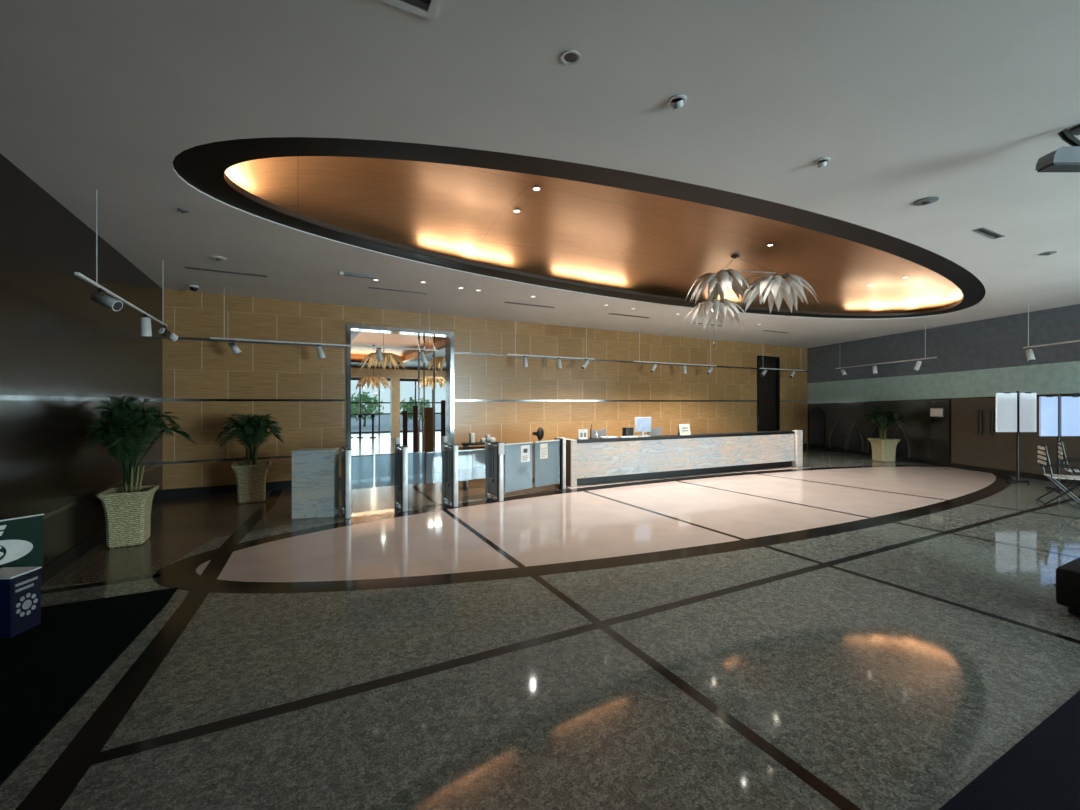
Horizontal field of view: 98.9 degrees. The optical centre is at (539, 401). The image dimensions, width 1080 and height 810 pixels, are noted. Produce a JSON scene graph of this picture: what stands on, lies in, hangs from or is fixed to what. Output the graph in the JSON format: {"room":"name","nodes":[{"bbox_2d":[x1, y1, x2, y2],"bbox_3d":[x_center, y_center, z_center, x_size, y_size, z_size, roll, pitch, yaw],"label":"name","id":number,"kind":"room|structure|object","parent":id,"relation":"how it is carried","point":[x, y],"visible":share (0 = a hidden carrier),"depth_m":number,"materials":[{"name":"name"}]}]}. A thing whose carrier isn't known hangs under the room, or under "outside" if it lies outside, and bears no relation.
{"room":"lobby","nodes":[
{"label":"lobby","id":0,"kind":"room"},
{"bbox_2d":[0,153,161,567],"bbox_3d":[-2.721,-0.200,0.302,0.300,3.800,17.580,0,0,-28],"label":"wall","id":1,"kind":"structure","parent":0,"point":[55,340],"depth_m":4.66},
{"bbox_2d":[0,395,162,400],"bbox_3d":[-2.729,-0.035,0.636,0.016,0.044,16.980,0,0,-28],"label":"trim","id":2,"kind":"structure","parent":1,"relation":"attached to","point":[2,397],"depth_m":4.53,"materials":[{"name":"silver metal"}]},
{"bbox_2d":[41,490,162,584],"bbox_3d":[-2.726,1.625,0.638,0.022,0.150,16.980,0,0,-28],"label":"baseboard","id":3,"kind":"structure","parent":1,"relation":"attached to","point":[50,570],"depth_m":4.92,"materials":[{"name":"wood"}]},
{"bbox_2d":[43,462,162,519],"bbox_3d":[-2.729,1.080,0.636,0.016,0.044,16.980,0,0,-28],"label":"trim","id":4,"kind":"structure","parent":1,"relation":"attached to","point":[84,498],"depth_m":5.19,"materials":[{"name":"silver metal"}]},
{"bbox_2d":[96,485,158,547],"bbox_3d":[-4.945,1.376,5.561,0.479,0.640,0.479,0,0,-28],"label":"planter","id":5,"kind":"object","parent":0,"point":[127,511],"depth_m":5.42,"materials":[{"name":"wicker"}]},
{"bbox_2d":[231,461,270,503],"bbox_3d":[-4.949,1.376,7.940,0.570,0.640,0.570,0,0,-31],"label":"planter","id":6,"kind":"object","parent":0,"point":[251,477],"depth_m":7.76,"materials":[{"name":"wicker"}]},
{"bbox_2d":[351,331,444,355],"bbox_3d":[-5.975,-2.380,17.980,3.700,0.080,11.000,0,0,-28],"label":"ceiling","id":7,"kind":"structure","parent":0,"point":[363,338],"depth_m":18.17,"materials":[{"name":"brown paint"}]},
{"bbox_2d":[355,345,392,389],"bbox_3d":[-6.795,-1.393,18.986,1.538,1.894,1.555,0,0,-28],"label":"pendant","id":8,"kind":"object","parent":7,"relation":"hanging from","point":[375,381],"visible":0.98,"depth_m":18.62,"materials":[{"name":"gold metal"}]},
{"bbox_2d":[359,333,406,372],"bbox_3d":[-5.249,-1.690,15.534,1.576,1.299,1.620,0,0,-28],"label":"pendant","id":9,"kind":"object","parent":7,"relation":"hanging from","point":[390,358],"visible":0.81,"depth_m":15.26,"materials":[{"name":"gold metal"}]},
{"bbox_2d":[426,357,444,371],"bbox_3d":[-3.250,-1.671,15.944,1.423,1.337,1.402,0,0,-28],"label":"pendant","id":10,"kind":"object","parent":7,"relation":"hanging from","point":[439,361],"visible":0.42,"depth_m":15.44,"materials":[{"name":"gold metal"}]},
{"bbox_2d":[351,331,444,369],"bbox_3d":[-3.886,-1.970,19.272,15.000,0.100,16.250,0,0,-28],"label":"ceiling","id":11,"kind":"structure","parent":0,"point":[412,363],"depth_m":22.45,"materials":[{"name":"paint"}]},
{"bbox_2d":[351,339,444,361],"bbox_3d":[-5.975,-2.180,17.980,3.700,0.320,11.000,0,0,-28],"label":"trim","id":12,"kind":"structure","parent":11,"relation":"attached to","point":[360,357],"depth_m":22.48,"materials":[{"name":"paint"}]},
{"bbox_2d":[417,355,444,389],"bbox_3d":[-4.439,-1.210,19.110,1.386,1.420,1.420,0,0,-28],"label":"pendant","id":13,"kind":"object","parent":11,"relation":"hanging from","point":[428,380],"visible":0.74,"depth_m":18.76,"materials":[{"name":"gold metal"}]},
{"bbox_2d":[351,367,444,379],"bbox_3d":[-9.428,-1.825,25.541,11.000,1.150,0.200,0,0,-28],"label":"wall","id":14,"kind":"structure","parent":0,"point":[351,367],"depth_m":26.22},
{"bbox_2d":[351,379,440,432],"bbox_3d":[-9.405,0.225,25.497,11.070,2.950,0.100,0,0,-28],"label":"window","id":15,"kind":"structure","parent":14,"relation":"in","point":[415,381],"depth_m":25.69,"materials":[{"name":"black metal"}]},
{"bbox_2d":[351,368,444,378],"bbox_3d":[-7.479,-1.350,21.821,11.000,0.400,0.400,0,0,-28],"label":"beam","id":16,"kind":"structure","parent":0,"point":[355,372],"depth_m":21.88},
{"bbox_2d":[162,289,807,489],"bbox_3d":[1.586,-0.200,12.869,19.600,3.800,0.350,0,0,-29],"label":"wall","id":17,"kind":"structure","parent":0,"point":[191,369],"depth_m":10.82,"materials":[{"name":"wood"}]},
{"bbox_2d":[163,446,484,463],"bbox_3d":[0.386,1.080,12.020,16.080,0.044,0.016,0,0,-29],"label":"trim","id":18,"kind":"structure","parent":17,"relation":"attached to","point":[271,457],"depth_m":8.65,"materials":[{"name":"silver metal"}]},
{"bbox_2d":[346,324,453,447],"bbox_3d":[-3.096,0.040,10.311,2.310,3.320,0.390,0,0,-29],"label":"trim","id":19,"kind":"structure","parent":17,"relation":"attached to","point":[449,336],"depth_m":10.50,"materials":[{"name":"silver metal"}]},
{"bbox_2d":[163,444,806,497],"bbox_3d":[1.626,1.625,12.691,18.900,0.150,0.022,0,0,-29],"label":"baseboard","id":20,"kind":"structure","parent":17,"relation":"attached to","point":[194,491],"depth_m":8.58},
{"bbox_2d":[163,336,806,371],"bbox_3d":[1.660,-1.145,12.713,18.980,0.044,0.016,0,0,-29],"label":"trim","id":21,"kind":"structure","parent":17,"relation":"attached to","point":[181,338],"depth_m":10.94,"materials":[{"name":"silver metal"}]},
{"bbox_2d":[163,399,807,401],"bbox_3d":[1.660,-0.035,12.713,18.980,0.044,0.016,0,0,-29],"label":"trim","id":22,"kind":"structure","parent":17,"relation":"attached to","point":[163,399],"depth_m":11.99,"materials":[{"name":"silver metal"}]},
{"bbox_2d":[758,358,775,431],"bbox_3d":[7.931,0.060,16.252,1.220,3.280,0.132,0,0,-29],"label":"door","id":23,"kind":"structure","parent":17,"relation":"in","point":[766,383],"depth_m":16.29,"materials":[{"name":"brown wood"}]},
{"bbox_2d":[757,355,779,431],"bbox_3d":[7.940,0.050,16.235,1.240,3.300,0.210,0,0,-29],"label":"door frame","id":24,"kind":"structure","parent":17,"relation":"attached to","point":[777,359],"depth_m":16.43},
{"bbox_2d":[0,0,1079,347],"bbox_3d":[7.711,-2.270,6.184,24.600,0.540,18.600,0,0,-28],"label":"ceiling","id":25,"kind":"structure","parent":0,"point":[959,103],"depth_m":3.52,"materials":[{"name":"paint"}]},
{"bbox_2d":[74,190,177,341],"bbox_3d":[-4.665,-1.408,5.383,0.243,1.184,3.166,0,0,-28],"label":"track light","id":26,"kind":"object","parent":25,"relation":"hanging from","point":[114,304],"visible":1,"depth_m":4.55,"materials":[{"name":"metal"}]},
{"bbox_2d":[210,256,226,260],"bbox_3d":[-4.469,-1.986,6.419,0.200,0.028,0.198,0,0,-28],"label":"smoke detector","id":27,"kind":"object","parent":25,"relation":"attached to","point":[218,258],"visible":1,"depth_m":6.39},
{"bbox_2d":[184,266,267,276],"bbox_3d":[-4.804,-1.997,7.102,1.060,0.006,0.100,0,0,-28],"label":"ceiling vent","id":28,"kind":"object","parent":25,"relation":"in","point":[184,266],"visible":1,"depth_m":7.07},
{"bbox_2d":[210,337,437,362],"bbox_3d":[-3.928,-1.408,8.911,3.991,1.184,0.132,0,0,-29],"label":"track light","id":29,"kind":"object","parent":25,"relation":"hanging from","point":[232,345],"visible":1,"depth_m":8.75,"materials":[{"name":"metal"}]},
{"bbox_2d":[339,271,376,278],"bbox_3d":[-2.852,-1.979,7.254,0.560,0.050,0.100,0,0,-31],"label":"ceiling light","id":30,"kind":"object","parent":25,"relation":"attached to","point":[340,272],"visible":1,"depth_m":7.22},
{"bbox_2d":[368,287,427,293],"bbox_3d":[-2.540,-1.997,8.287,1.030,0.006,0.100,0,0,-28],"label":"ceiling vent","id":31,"kind":"object","parent":25,"relation":"in","point":[368,287],"visible":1,"depth_m":8.28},
{"bbox_2d":[380,0,439,20],"bbox_3d":[-0.667,-1.994,2.061,0.520,0.012,0.520,0,0,-28],"label":"ceiling vent","id":32,"kind":"object","parent":25,"relation":"in","point":[427,9],"visible":1,"depth_m":2.32,"materials":[{"name":"metal"}]},
{"bbox_2d":[402,0,430,9],"bbox_3d":[-0.667,-1.994,2.061,0.440,0.009,0.440,0,0,-28],"label":"grille","id":33,"kind":"object","parent":32,"relation":"attached to","point":[411,4],"depth_m":2.31,"materials":[{"name":"metal"}]},
{"bbox_2d":[504,302,553,307],"bbox_3d":[-0.206,-1.997,9.510,1.120,0.006,0.100,0,0,-28],"label":"ceiling vent","id":34,"kind":"object","parent":25,"relation":"in","point":[504,302],"visible":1,"depth_m":9.46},
{"bbox_2d":[507,316,594,368],"bbox_3d":[0.328,-1.408,11.280,2.450,1.184,0.110,0,0,-29],"label":"track light","id":35,"kind":"object","parent":25,"relation":"hanging from","point":[525,363],"visible":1,"depth_m":11.31,"materials":[{"name":"metal"}]},
{"bbox_2d":[561,50,579,64],"bbox_3d":[0.178,-1.997,2.678,0.110,0.008,0.110,0,0,-28],"label":"recessed light","id":36,"kind":"object","parent":25,"relation":"in","point":[570,57],"visible":1,"depth_m":2.68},
{"bbox_2d":[172,137,985,318],"bbox_3d":[2.993,-2.022,7.325,14.298,0.016,4.585,0,0,-28],"label":"trim","id":37,"kind":"structure","parent":25,"relation":"attached to","point":[204,166],"depth_m":4.42,"materials":[{"name":"black paint"}]},
{"bbox_2d":[633,329,716,373],"bbox_3d":[3.958,-1.409,13.295,3.251,1.183,0.110,0,0,-29],"label":"track light","id":38,"kind":"object","parent":25,"relation":"hanging from","point":[654,366],"visible":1,"depth_m":13.12,"materials":[{"name":"metal"}]},
{"bbox_2d":[668,94,686,108],"bbox_3d":[0.913,-1.981,3.063,0.120,0.071,0.120,0,0,-28],"label":"light","id":39,"kind":"object","parent":25,"relation":"attached to","point":[682,99],"visible":1,"depth_m":3.05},
{"bbox_2d":[683,254,817,345],"bbox_3d":[3.560,-1.772,7.961,2.121,1.543,1.380,0,0,33],"label":"chandelier","id":40,"kind":"object","parent":25,"relation":"hanging from","point":[787,286],"visible":1,"depth_m":8.00,"materials":[{"name":"silver metal"}]},
{"bbox_2d":[760,368,804,377],"bbox_3d":[8.230,-1.415,15.645,2.400,1.170,0.109,0,0,-29],"label":"track light","id":41,"kind":"object","parent":25,"relation":"hanging from","point":[763,373],"visible":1,"depth_m":15.62,"materials":[{"name":"metal"}]},
{"bbox_2d":[814,157,829,167],"bbox_3d":[2.339,-1.981,3.833,0.120,0.071,0.120,0,0,-28],"label":"light","id":42,"kind":"object","parent":25,"relation":"attached to","point":[823,161],"visible":1,"depth_m":3.82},
{"bbox_2d":[835,357,936,375],"bbox_3d":[9.764,-1.409,13.310,0.110,1.183,3.824,0,0,0],"label":"track light","id":43,"kind":"object","parent":25,"relation":"hanging from","point":[918,364],"visible":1,"depth_m":13.19,"materials":[{"name":"metal"}]},
{"bbox_2d":[913,196,938,205],"bbox_3d":[3.836,-1.986,4.595,0.200,0.028,0.198,0,0,-28],"label":"smoke detector","id":44,"kind":"object","parent":25,"relation":"attached to","point":[928,200],"visible":1,"depth_m":4.57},
{"bbox_2d":[972,227,1004,238],"bbox_3d":[5.318,-1.997,5.472,0.600,0.006,0.100,0,0,-28],"label":"ceiling vent","id":45,"kind":"object","parent":25,"relation":"in","point":[983,231],"visible":1,"depth_m":5.47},
{"bbox_2d":[1023,302,1079,360],"bbox_3d":[9.693,-1.408,8.380,0.110,1.184,2.011,0,0,7],"label":"track light","id":46,"kind":"object","parent":25,"relation":"hanging from","point":[1029,352],"visible":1,"depth_m":9.21,"materials":[{"name":"metal"}]},
{"bbox_2d":[1035,125,1079,171],"bbox_3d":[3.939,-1.853,3.375,0.510,0.295,0.120,0,0,0],"label":"projector","id":47,"kind":"object","parent":25,"relation":"attached to","point":[1065,158],"visible":1,"depth_m":3.35,"materials":[{"name":"plastic"}]},
{"bbox_2d":[0,431,1079,809],"bbox_3d":[4.007,1.849,12.823,25.000,0.302,35.000,0,0,-28],"label":"floor","id":48,"kind":"structure","parent":0,"point":[893,698],"depth_m":3.14,"materials":[{"name":"grey stone"}]},
{"bbox_2d":[0,587,177,785],"bbox_3d":[-2.121,1.694,0.741,1.130,0.012,7.280,0,0,-28],"label":"floor mat","id":49,"kind":"object","parent":48,"relation":"on","point":[46,668],"visible":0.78,"depth_m":3.03,"materials":[{"name":"carpet"}]},
{"bbox_2d":[0,566,40,637],"bbox_3d":[-3.922,1.470,3.401,0.270,0.432,0.224,0,0,-5],"label":"box","id":50,"kind":"object","parent":49,"relation":"on","point":[20,587],"visible":1,"depth_m":3.37,"materials":[{"name":"metal"}]},
{"bbox_2d":[0,514,43,567],"bbox_3d":[-4.260,1.298,3.429,0.100,0.775,0.803,0,0,27],"label":"display sign","id":51,"kind":"object","parent":50,"relation":"on","point":[21,538],"visible":0.93,"depth_m":3.66,"materials":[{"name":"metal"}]},
{"bbox_2d":[83,395,196,547],"bbox_3d":[-4.870,0.807,5.513,0.998,1.777,1.132,0,0,0],"label":"potted palm","id":52,"kind":"object","parent":48,"relation":"on","point":[127,510],"visible":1,"depth_m":5.43,"materials":[{"name":"plant"}]},
{"bbox_2d":[215,413,283,503],"bbox_3d":[-4.941,0.942,7.903,1.036,1.508,1.088,0,0,-31],"label":"potted palm","id":53,"kind":"object","parent":48,"relation":"on","point":[251,477],"visible":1,"depth_m":7.78,"materials":[{"name":"plant"}]},
{"bbox_2d":[41,474,569,586],"bbox_3d":[-2.532,1.705,7.733,6.910,0.010,4.610,0,0,-28],"label":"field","id":54,"kind":"object","parent":48,"relation":"on","point":[179,526],"visible":0.65,"depth_m":6.74,"materials":[{"name":"brown stone"}]},
{"bbox_2d":[292,448,338,518],"bbox_3d":[-3.365,1.204,6.941,0.570,0.988,0.342,0,0,-12],"label":"marble block","id":55,"kind":"object","parent":48,"relation":"on","point":[315,471],"visible":1,"depth_m":6.78,"materials":[{"name":"stone"}]},
{"bbox_2d":[341,446,373,518],"bbox_3d":[-2.795,1.191,7.115,0.439,1.014,0.708,0,0,-28],"label":"gate","id":56,"kind":"object","parent":48,"relation":"on","point":[346,452],"visible":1,"depth_m":6.73,"materials":[{"name":"metal"}]},
{"bbox_2d":[356,413,363,437],"bbox_3d":[-8.569,1.120,22.006,0.320,1.160,0.320,0,0,-28],"label":"bollard","id":57,"kind":"object","parent":48,"relation":"on","point":[360,415],"visible":1,"depth_m":21.96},
{"bbox_2d":[369,413,375,437],"bbox_3d":[-7.957,1.120,22.000,0.320,1.160,0.320,0,0,-28],"label":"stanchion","id":58,"kind":"object","parent":48,"relation":"on","point":[372,415],"visible":1,"depth_m":21.95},
{"bbox_2d":[390,378,399,437],"bbox_3d":[-6.915,0.275,22.060,0.380,2.850,0.400,0,0,-28],"label":"column","id":59,"kind":"structure","parent":48,"relation":"on","point":[395,382],"depth_m":21.87,"materials":[{"name":"wood"}]},
{"bbox_2d":[375,438,425,511],"bbox_3d":[-2.243,1.148,7.450,0.580,1.100,0.565,0,0,17],"label":"gate","id":60,"kind":"object","parent":48,"relation":"on","point":[400,455],"visible":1,"depth_m":7.41,"materials":[{"name":"metal"}]},
{"bbox_2d":[403,411,407,445],"bbox_3d":[-3.797,0.975,13.003,0.150,1.450,0.100,0,0,-8],"label":"panel","id":61,"kind":"object","parent":48,"relation":"on","point":[405,413],"visible":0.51,"depth_m":12.98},
{"bbox_2d":[412,406,417,462],"bbox_3d":[-3.489,0.900,13.018,0.190,1.600,0.100,0,0,-8],"label":"panel","id":62,"kind":"object","parent":48,"relation":"on","point":[415,408],"visible":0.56,"depth_m":13.00,"materials":[{"name":"wood"}]},
{"bbox_2d":[416,335,420,467],"bbox_3d":[-3.147,-0.110,12.000,0.120,3.620,0.120,0,0,-28],"label":"chrome pole","id":63,"kind":"object","parent":48,"relation":"on","point":[418,335],"visible":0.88,"depth_m":11.98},
{"bbox_2d":[422,336,424,467],"bbox_3d":[-3.013,-0.110,12.002,0.120,3.620,0.120,0,0,-28],"label":"chrome pole","id":64,"kind":"object","parent":48,"relation":"on","point":[423,336],"visible":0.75,"depth_m":11.98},
{"bbox_2d":[422,407,435,462],"bbox_3d":[-3.135,0.925,13.011,0.380,1.550,0.100,0,0,-8],"label":"panel","id":65,"kind":"object","parent":48,"relation":"on","point":[428,410],"visible":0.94,"depth_m":12.99,"materials":[{"name":"wood"}]},
{"bbox_2d":[432,336,435,467],"bbox_3d":[-2.749,-0.110,11.994,0.120,3.620,0.120,0,0,-28],"label":"chrome pole","id":66,"kind":"object","parent":48,"relation":"on","point":[433,336],"visible":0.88,"depth_m":11.98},
{"bbox_2d":[440,400,444,462],"bbox_3d":[-2.674,0.825,12.993,0.240,1.750,0.100,0,0,-8],"label":"panel","id":67,"kind":"object","parent":48,"relation":"on","point":[442,401],"visible":0.49,"depth_m":12.96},
{"bbox_2d":[426,436,471,506],"bbox_3d":[-1.515,1.148,7.763,0.580,1.100,0.565,0,0,17],"label":"gate","id":68,"kind":"object","parent":48,"relation":"on","point":[449,455],"visible":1,"depth_m":7.75,"materials":[{"name":"metal"}]},
{"bbox_2d":[460,442,496,489],"bbox_3d":[-1.192,1.248,9.127,0.720,0.900,0.240,0,0,-31],"label":"console","id":69,"kind":"object","parent":48,"relation":"on","point":[465,445],"visible":0.57,"depth_m":8.91,"materials":[{"name":"silver metal"}]},
{"bbox_2d":[469,433,474,442],"bbox_3d":[-1.333,0.703,9.053,0.090,0.190,0.105,0,0,-30],"label":"card terminal","id":70,"kind":"object","parent":69,"relation":"on","point":[471,435],"visible":1,"depth_m":9.01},
{"bbox_2d":[473,434,504,500],"bbox_3d":[-0.967,1.148,8.106,0.440,1.100,0.729,0,0,-28],"label":"gate","id":71,"kind":"object","parent":48,"relation":"on","point":[494,455],"visible":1,"depth_m":8.16,"materials":[{"name":"metal"}]},
{"bbox_2d":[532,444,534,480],"bbox_3d":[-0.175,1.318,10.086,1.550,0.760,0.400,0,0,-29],"label":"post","id":72,"kind":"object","parent":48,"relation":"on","point":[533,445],"visible":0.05,"depth_m":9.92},
{"bbox_2d":[533,427,543,440],"bbox_3d":[-0.012,0.748,10.172,0.247,0.380,0.258,0,0,-34],"label":"desk fan","id":73,"kind":"object","parent":72,"relation":"on","point":[540,432],"visible":0.75,"depth_m":10.08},
{"bbox_2d":[504,438,565,494],"bbox_3d":[-0.074,1.198,8.521,1.535,1.000,0.100,0,0,-44],"label":"gate","id":74,"kind":"object","parent":48,"relation":"on","point":[551,470],"visible":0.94,"depth_m":8.54,"materials":[{"name":"metal"}]},
{"bbox_2d":[521,445,529,461],"bbox_3d":[-0.263,0.930,8.322,0.220,0.300,0.003,0,0,-44],"label":"paper notice","id":75,"kind":"object","parent":74,"relation":"attached to","point":[525,449],"visible":1,"depth_m":8.32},
{"bbox_2d":[540,443,547,458],"bbox_3d":[0.074,0.920,8.651,0.200,0.280,0.003,0,0,-44],"label":"paper notice","id":76,"kind":"object","parent":74,"relation":"attached to","point":[543,447],"visible":1,"depth_m":8.64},
{"bbox_2d":[590,428,605,437],"bbox_3d":[1.497,1.166,10.905,0.572,1.060,0.602,0,0,-26],"label":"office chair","id":77,"kind":"object","parent":48,"relation":"on","point":[602,432],"visible":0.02,"depth_m":11.06,"materials":[{"name":"plastic"}]},
{"bbox_2d":[647,427,661,435],"bbox_3d":[3.031,1.166,11.637,0.572,1.060,0.602,0,0,-26],"label":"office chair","id":78,"kind":"object","parent":48,"relation":"on","point":[657,431],"visible":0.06,"depth_m":11.78,"materials":[{"name":"plastic"}]},
{"bbox_2d":[554,430,802,486],"bbox_3d":[3.606,1.218,11.002,6.941,0.955,0.780,0,0,-26],"label":"reception desk","id":79,"kind":"object","parent":48,"relation":"on","point":[595,460],"visible":0.87,"depth_m":10.41,"materials":[{"name":"stone"}]},
{"bbox_2d":[578,429,587,438],"bbox_3d":[0.886,0.664,9.528,0.230,0.200,0.080,0,0,-31],"label":"picture frame","id":80,"kind":"object","parent":79,"relation":"on","point":[582,433],"visible":1,"depth_m":9.53,"materials":[{"name":"paper"}]},
{"bbox_2d":[622,427,632,435],"bbox_3d":[1.938,0.664,10.181,0.200,0.200,0.146,0,0,-26],"label":"desk telephone","id":81,"kind":"object","parent":79,"relation":"on","point":[626,431],"visible":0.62,"depth_m":10.13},
{"bbox_2d":[635,417,650,436],"bbox_3d":[2.277,0.549,10.236,0.430,0.430,0.160,0,0,-25],"label":"monitor","id":82,"kind":"object","parent":79,"relation":"on","point":[642,424],"visible":0.96,"depth_m":10.20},
{"bbox_2d":[677,424,690,434],"bbox_3d":[3.351,0.638,10.748,0.320,0.252,0.104,0,0,-26],"label":"card","id":83,"kind":"object","parent":79,"relation":"on","point":[683,429],"visible":1,"depth_m":10.72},
{"bbox_2d":[574,431,794,442],"bbox_3d":[3.639,0.798,10.841,6.580,0.065,0.340,0,0,-26],"label":"countertop","id":84,"kind":"structure","parent":79,"relation":"on","point":[659,437],"depth_m":10.56,"materials":[{"name":"stone"}]},
{"bbox_2d":[566,466,797,488],"bbox_3d":[3.701,1.705,10.659,7.038,0.010,0.553,0,0,-26],"label":"floor strip","id":85,"kind":"object","parent":48,"relation":"on","point":[789,467],"visible":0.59,"depth_m":10.54,"materials":[{"name":"beige stone"}]},
{"bbox_2d":[858,406,908,461],"bbox_3d":[9.786,0.910,13.221,1.110,1.572,1.077,0,0,14],"label":"potted palm","id":86,"kind":"object","parent":48,"relation":"on","point":[883,448],"visible":1,"depth_m":13.08,"materials":[{"name":"plant"}]},
{"bbox_2d":[938,690,1079,809],"bbox_3d":[4.277,1.694,1.749,6.000,0.012,2.730,0,0,-28],"label":"floor mat","id":87,"kind":"object","parent":48,"relation":"on","point":[1041,771],"visible":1,"depth_m":2.09,"materials":[{"name":"carpet"}]},
{"bbox_2d":[995,391,1035,483],"bbox_3d":[10.105,0.731,9.819,0.773,1.930,0.416,0,0,25],"label":"stand","id":88,"kind":"object","parent":48,"relation":"on","point":[1014,412],"visible":1,"depth_m":9.78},
{"bbox_2d":[1035,444,1079,505],"bbox_3d":[8.580,1.204,7.597,0.519,0.982,0.488,0,0,36],"label":"folding chair","id":89,"kind":"object","parent":48,"relation":"on","point":[1044,461],"visible":1,"depth_m":7.58,"materials":[{"name":"metal"}]},
{"bbox_2d":[1039,395,1079,491],"bbox_3d":[10.100,0.776,8.904,0.950,1.840,0.440,0,0,-1],"label":"stand","id":90,"kind":"object","parent":48,"relation":"on","point":[1059,416],"visible":0.92,"depth_m":8.88,"materials":[{"name":"paper"}]},
{"bbox_2d":[1054,557,1079,614],"bbox_3d":[4.969,1.510,3.485,1.203,0.355,1.203,0,0,-28],"label":"ottoman","id":91,"kind":"object","parent":48,"relation":"on","point":[1067,584],"visible":1,"depth_m":3.68,"materials":[{"name":"leather"}]},
{"bbox_2d":[1056,440,1079,493],"bbox_3d":[9.699,1.204,8.308,0.519,0.982,0.488,0,0,43],"label":"folding chair","id":92,"kind":"object","parent":48,"relation":"on","point":[1062,456],"visible":0.88,"depth_m":8.35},
{"bbox_2d":[867,438,899,461],"bbox_3d":[9.837,1.376,13.224,0.570,0.640,0.570,0,0,-5],"label":"planter","id":93,"kind":"object","parent":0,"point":[883,449],"depth_m":13.03,"materials":[{"name":"ceramic"}]},
{"bbox_2d":[808,393,1079,462],"bbox_3d":[11.380,-0.200,7.889,0.301,3.800,19.500,0,0,-7],"label":"wall","id":94,"kind":"structure","parent":0,"point":[916,412],"depth_m":13.62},
{"bbox_2d":[809,408,824,446],"bbox_3d":[10.047,0.890,16.766,0.036,1.380,0.750,0,0,-7],"label":"arch panel","id":95,"kind":"object","parent":94,"relation":"attached to","point":[816,415],"visible":1,"depth_m":16.71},
{"bbox_2d":[830,424,843,448],"bbox_3d":[10.174,1.165,15.800,0.036,0.830,0.600,0,0,-8],"label":"arch panel","id":96,"kind":"object","parent":94,"relation":"attached to","point":[837,439],"visible":1,"depth_m":15.78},
{"bbox_2d":[829,421,845,448],"bbox_3d":[10.181,1.115,15.801,0.020,0.930,0.740,0,0,-7],"label":"arch border","id":97,"kind":"object","parent":94,"relation":"attached to","point":[837,422],"visible":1,"depth_m":15.66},
{"bbox_2d":[849,425,860,450],"bbox_3d":[10.271,1.165,15.056,0.035,0.830,0.500,0,0,-7],"label":"arch panel","id":98,"kind":"object","parent":94,"relation":"attached to","point":[854,439],"visible":1,"depth_m":15.02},
{"bbox_2d":[847,422,863,451],"bbox_3d":[10.279,1.115,15.057,0.020,0.930,0.640,0,0,-7],"label":"arch border","id":99,"kind":"object","parent":94,"relation":"attached to","point":[855,423],"visible":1,"depth_m":14.92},
{"bbox_2d":[869,427,880,452],"bbox_3d":[10.382,1.165,14.213,0.035,0.830,0.600,0,0,-7],"label":"arch panel","id":100,"kind":"object","parent":94,"relation":"attached to","point":[875,434],"visible":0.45,"depth_m":14.30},
{"bbox_2d":[893,428,906,456],"bbox_3d":[10.479,1.165,13.470,0.035,0.830,0.500,0,0,-7],"label":"arch panel","id":101,"kind":"object","parent":94,"relation":"attached to","point":[901,448],"visible":0.7,"depth_m":13.41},
{"bbox_2d":[892,424,909,457],"bbox_3d":[10.487,1.115,13.470,0.020,0.930,0.640,0,0,-7],"label":"arch border","id":102,"kind":"object","parent":94,"relation":"attached to","point":[899,425],"visible":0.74,"depth_m":13.28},
{"bbox_2d":[930,408,943,417],"bbox_3d":[10.601,0.280,12.344,0.026,0.260,0.380,0,0,-7],"label":"notice","id":103,"kind":"object","parent":94,"relation":"attached to","point":[934,412],"visible":1,"depth_m":12.32,"materials":[{"name":"paper"}]},
{"bbox_2d":[931,400,949,462],"bbox_3d":[10.638,0.815,12.280,0.030,1.730,0.500,0,0,-7],"label":"door","id":104,"kind":"structure","parent":94,"relation":"in","point":[940,427],"depth_m":12.23,"materials":[{"name":"wood"}]},
{"bbox_2d":[807,304,1079,382],"bbox_3d":[10.593,-1.350,12.627,0.039,1.300,9.300,0,0,-8],"label":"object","id":105,"kind":"structure","parent":94,"relation":"attached to","point":[998,342],"depth_m":11.77,"materials":[{"name":"paint"}]},
{"bbox_2d":[807,444,1079,484],"bbox_3d":[10.590,1.640,12.627,0.036,0.120,9.300,0,0,-7],"label":"baseboard","id":106,"kind":"structure","parent":94,"relation":"attached to","point":[916,460],"depth_m":11.79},
{"bbox_2d":[807,361,1079,403],"bbox_3d":[10.595,-0.405,12.627,0.031,0.950,9.300,0,0,-8],"label":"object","id":107,"kind":"structure","parent":94,"relation":"attached to","point":[1062,377],"depth_m":11.88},
{"bbox_2d":[951,397,1079,475],"bbox_3d":[10.823,0.790,10.640,0.090,1.780,2.700,0,0,-7],"label":"door","id":108,"kind":"structure","parent":94,"relation":"in","point":[975,441],"depth_m":11.00,"materials":[{"name":"wood"}]},
{"label":"outside","id":109,"kind":"structure","parent":0,"visible":0},
{"bbox_2d":[351,414,440,431],"bbox_3d":[-18.098,1.875,45.327,70.000,0.250,42.900,0,0,-28],"label":"ground","id":110,"kind":"structure","parent":109,"point":[384,419],"depth_m":36.77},
{"bbox_2d":[351,397,358,419],"bbox_3d":[-13.062,0.564,30.338,2.567,2.384,2.665,0,0,-28],"label":"street tree","id":111,"kind":"object","parent":110,"relation":"on","point":[353,409],"visible":0.12,"depth_m":30.52,"materials":[{"name":"green plant"}]},
{"bbox_2d":[351,391,383,426],"bbox_3d":[-12.491,0.486,32.912,2.648,2.540,2.692,0,0,-28],"label":"street tree","id":112,"kind":"object","parent":110,"relation":"on","point":[371,407],"visible":0.54,"depth_m":32.66,"materials":[{"name":"green plant"}]},
{"bbox_2d":[400,396,430,420],"bbox_3d":[-9.684,0.621,35.568,2.712,2.272,2.632,0,0,-28],"label":"street tree","id":113,"kind":"object","parent":110,"relation":"on","point":[409,406],"visible":0.48,"depth_m":35.13,"materials":[{"name":"green plant"}]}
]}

